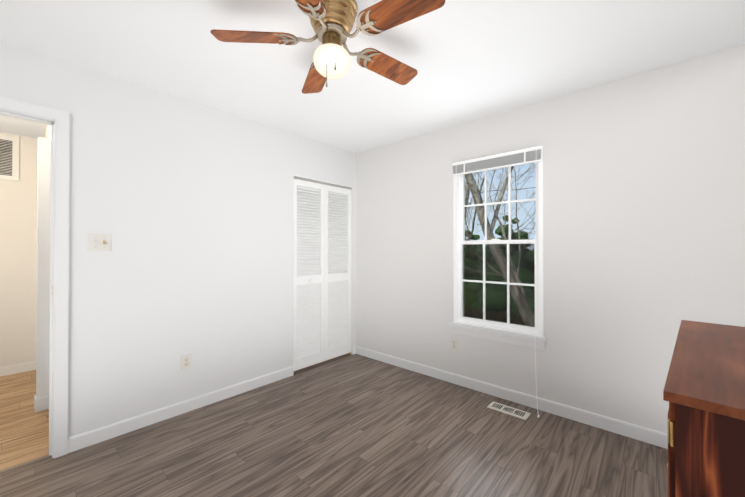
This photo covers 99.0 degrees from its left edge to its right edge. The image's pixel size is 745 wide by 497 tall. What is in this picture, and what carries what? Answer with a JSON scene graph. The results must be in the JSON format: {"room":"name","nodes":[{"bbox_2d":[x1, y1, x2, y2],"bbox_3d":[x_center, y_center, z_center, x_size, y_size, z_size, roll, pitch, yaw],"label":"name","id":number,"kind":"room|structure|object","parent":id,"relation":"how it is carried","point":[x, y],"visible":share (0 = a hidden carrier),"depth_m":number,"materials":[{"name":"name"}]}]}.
{"room":"bedroom","nodes":[
{"label":"bedroom","id":0,"kind":"room"},
{"bbox_2d":[0,132,37,366],"bbox_3d":[-4.605,0.058,2.278,0.120,2.440,3.350,0,0,42],"label":"wall","id":1,"kind":"structure","parent":0,"point":[18,272],"depth_m":3.28,"materials":[{"name":"paint"}]},
{"bbox_2d":[0,135,18,180],"bbox_3d":[-3.818,-0.907,3.063,0.016,0.440,0.560,0,0,42],"label":"air vent","id":2,"kind":"object","parent":1,"relation":"in","point":[9,157],"visible":1,"depth_m":3.22,"materials":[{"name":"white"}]},
{"bbox_2d":[0,361,35,376],"bbox_3d":[-4.376,1.231,1.986,0.600,0.092,3.230,0,0,42],"label":"baseboard","id":3,"kind":"structure","parent":1,"relation":"attached to","point":[17,368],"depth_m":3.25,"materials":[{"name":"white wood"}]},
{"bbox_2d":[44,125,50,138],"bbox_3d":[-2.728,0.061,2.767,2.029,2.440,0.120,0,0,42],"label":"wall","id":4,"kind":"structure","parent":0,"point":[47,134],"depth_m":2.83,"materials":[{"name":"paint"}]},
{"bbox_2d":[34,137,50,411],"bbox_3d":[-2.837,0.206,2.726,0.660,2.150,0.085,0,0,42],"label":"trim","id":5,"kind":"structure","parent":4,"relation":"attached to","point":[41,399],"depth_m":2.51,"materials":[{"name":"paint"}]},
{"bbox_2d":[0,40,355,436],"bbox_3d":[-1.489,0.060,2.540,0.120,2.440,3.730,0,0,42],"label":"wall","id":6,"kind":"structure","parent":0,"point":[186,204],"depth_m":2.39,"materials":[{"name":"paint"}]},
{"bbox_2d":[0,96,70,457],"bbox_3d":[-2.259,0.214,1.674,0.154,2.122,0.958,0,0,42],"label":"door frame","id":7,"kind":"structure","parent":6,"relation":"attached to","point":[58,121],"depth_m":1.95,"materials":[{"name":"paint"}]},
{"bbox_2d":[88,233,110,250],"bbox_3d":[-1.793,-0.036,2.093,0.022,0.114,0.116,0,0,42],"label":"switch plate","id":8,"kind":"object","parent":6,"relation":"attached to","point":[98,242],"visible":1,"depth_m":2.10,"materials":[{"name":"white plastic"}]},
{"bbox_2d":[68,366,293,452],"bbox_3d":[-1.346,1.234,2.593,0.013,0.092,1.642,0,0,42],"label":"baseboard","id":9,"kind":"structure","parent":6,"relation":"attached to","point":[122,427],"depth_m":2.38,"materials":[{"name":"paint"}]},
{"bbox_2d":[181,353,190,369],"bbox_3d":[-1.452,0.890,2.480,0.009,0.114,0.070,0,0,42],"label":"electrical outlet","id":10,"kind":"object","parent":6,"relation":"attached to","point":[185,361],"visible":1,"depth_m":2.48,"materials":[{"name":"white plastic"}]},
{"bbox_2d":[293,179,350,370],"bbox_3d":[-0.534,0.292,3.540,0.070,1.988,0.826,0,0,42],"label":"doors","id":11,"kind":"structure","parent":6,"relation":"in","point":[322,294],"depth_m":3.51,"materials":[{"name":"paint"}]},
{"bbox_2d":[293,174,352,353],"bbox_3d":[-0.566,0.273,3.568,0.126,2.028,0.846,0,0,42],"label":"trim","id":12,"kind":"structure","parent":6,"relation":"attached to","point":[309,179],"depth_m":3.63,"materials":[{"name":"paint"}]},
{"bbox_2d":[297,188,344,234],"bbox_3d":[-0.925,0.068,3.765,0.669,2.440,1.251,0,0,42],"label":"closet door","id":13,"kind":"structure","parent":0,"point":[317,208],"depth_m":4.21,"materials":[{"name":"paint"}]},
{"bbox_2d":[0,353,667,496],"bbox_3d":[-1.688,1.303,1.423,5.600,0.060,5.970,0,0,42],"label":"floor","id":14,"kind":"structure","parent":0,"point":[352,425],"depth_m":2.01,"materials":[{"name":"wood"}]},
{"bbox_2d":[487,401,530,419],"bbox_3d":[1.068,1.276,2.502,0.292,0.007,0.126,0,0,42],"label":"floor vent","id":15,"kind":"object","parent":14,"relation":"in","point":[511,411],"visible":1,"depth_m":2.49,"materials":[{"name":"white metal"}]},
{"bbox_2d":[663,320,744,496],"bbox_3d":[1.132,0.795,0.945,1.030,0.950,0.376,0,0,-44],"label":"dresser","id":16,"kind":"object","parent":14,"relation":"on","point":[704,392],"visible":1,"depth_m":0.70,"materials":[{"name":"brown wood"}]},
{"bbox_2d":[0,0,744,152],"bbox_3d":[-1.688,-1.217,1.438,5.600,0.100,5.970,0,0,42],"label":"ceiling","id":17,"kind":"structure","parent":0,"point":[469,60],"depth_m":1.89,"materials":[{"name":"paint"}]},
{"bbox_2d":[210,0,444,93],"bbox_3d":[-0.167,-0.953,1.541,1.067,0.426,1.067,0,0,42],"label":"fan","id":18,"kind":"object","parent":17,"relation":"hanging from","point":[332,22],"visible":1,"depth_m":1.48,"materials":[{"name":"brown wood"}]},
{"bbox_2d":[356,44,744,433],"bbox_3d":[1.048,0.062,2.882,3.450,2.440,0.160,0,0,42],"label":"wall","id":19,"kind":"structure","parent":0,"point":[643,214],"depth_m":2.28,"materials":[{"name":"paint"}]},
{"bbox_2d":[451,338,457,350],"bbox_3d":[0.773,0.915,3.009,0.070,0.114,0.009,0,0,42],"label":"electrical outlet","id":20,"kind":"object","parent":19,"relation":"attached to","point":[454,343],"visible":1,"depth_m":3.00,"materials":[{"name":"white plastic"}]},
{"bbox_2d":[448,145,547,417],"bbox_3d":[1.060,0.239,2.767,0.830,2.085,0.314,0,0,42],"label":"window","id":21,"kind":"structure","parent":19,"relation":"in","point":[507,331],"depth_m":2.78,"materials":[{"name":"plastic"}]},
{"bbox_2d":[352,346,667,448],"bbox_3d":[0.971,1.236,2.810,3.180,0.092,0.040,0,0,42],"label":"baseboard","id":22,"kind":"structure","parent":19,"relation":"attached to","point":[640,433],"depth_m":2.53,"materials":[{"name":"paint"}]},
{"label":"outside","id":23,"kind":"structure","parent":0,"visible":0},
{"bbox_2d":[464,163,535,326],"bbox_3d":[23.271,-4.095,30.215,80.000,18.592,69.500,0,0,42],"label":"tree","id":24,"kind":"object","parent":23,"point":[469,178],"depth_m":13.94,"materials":[{"name":"green plant"}]}
]}

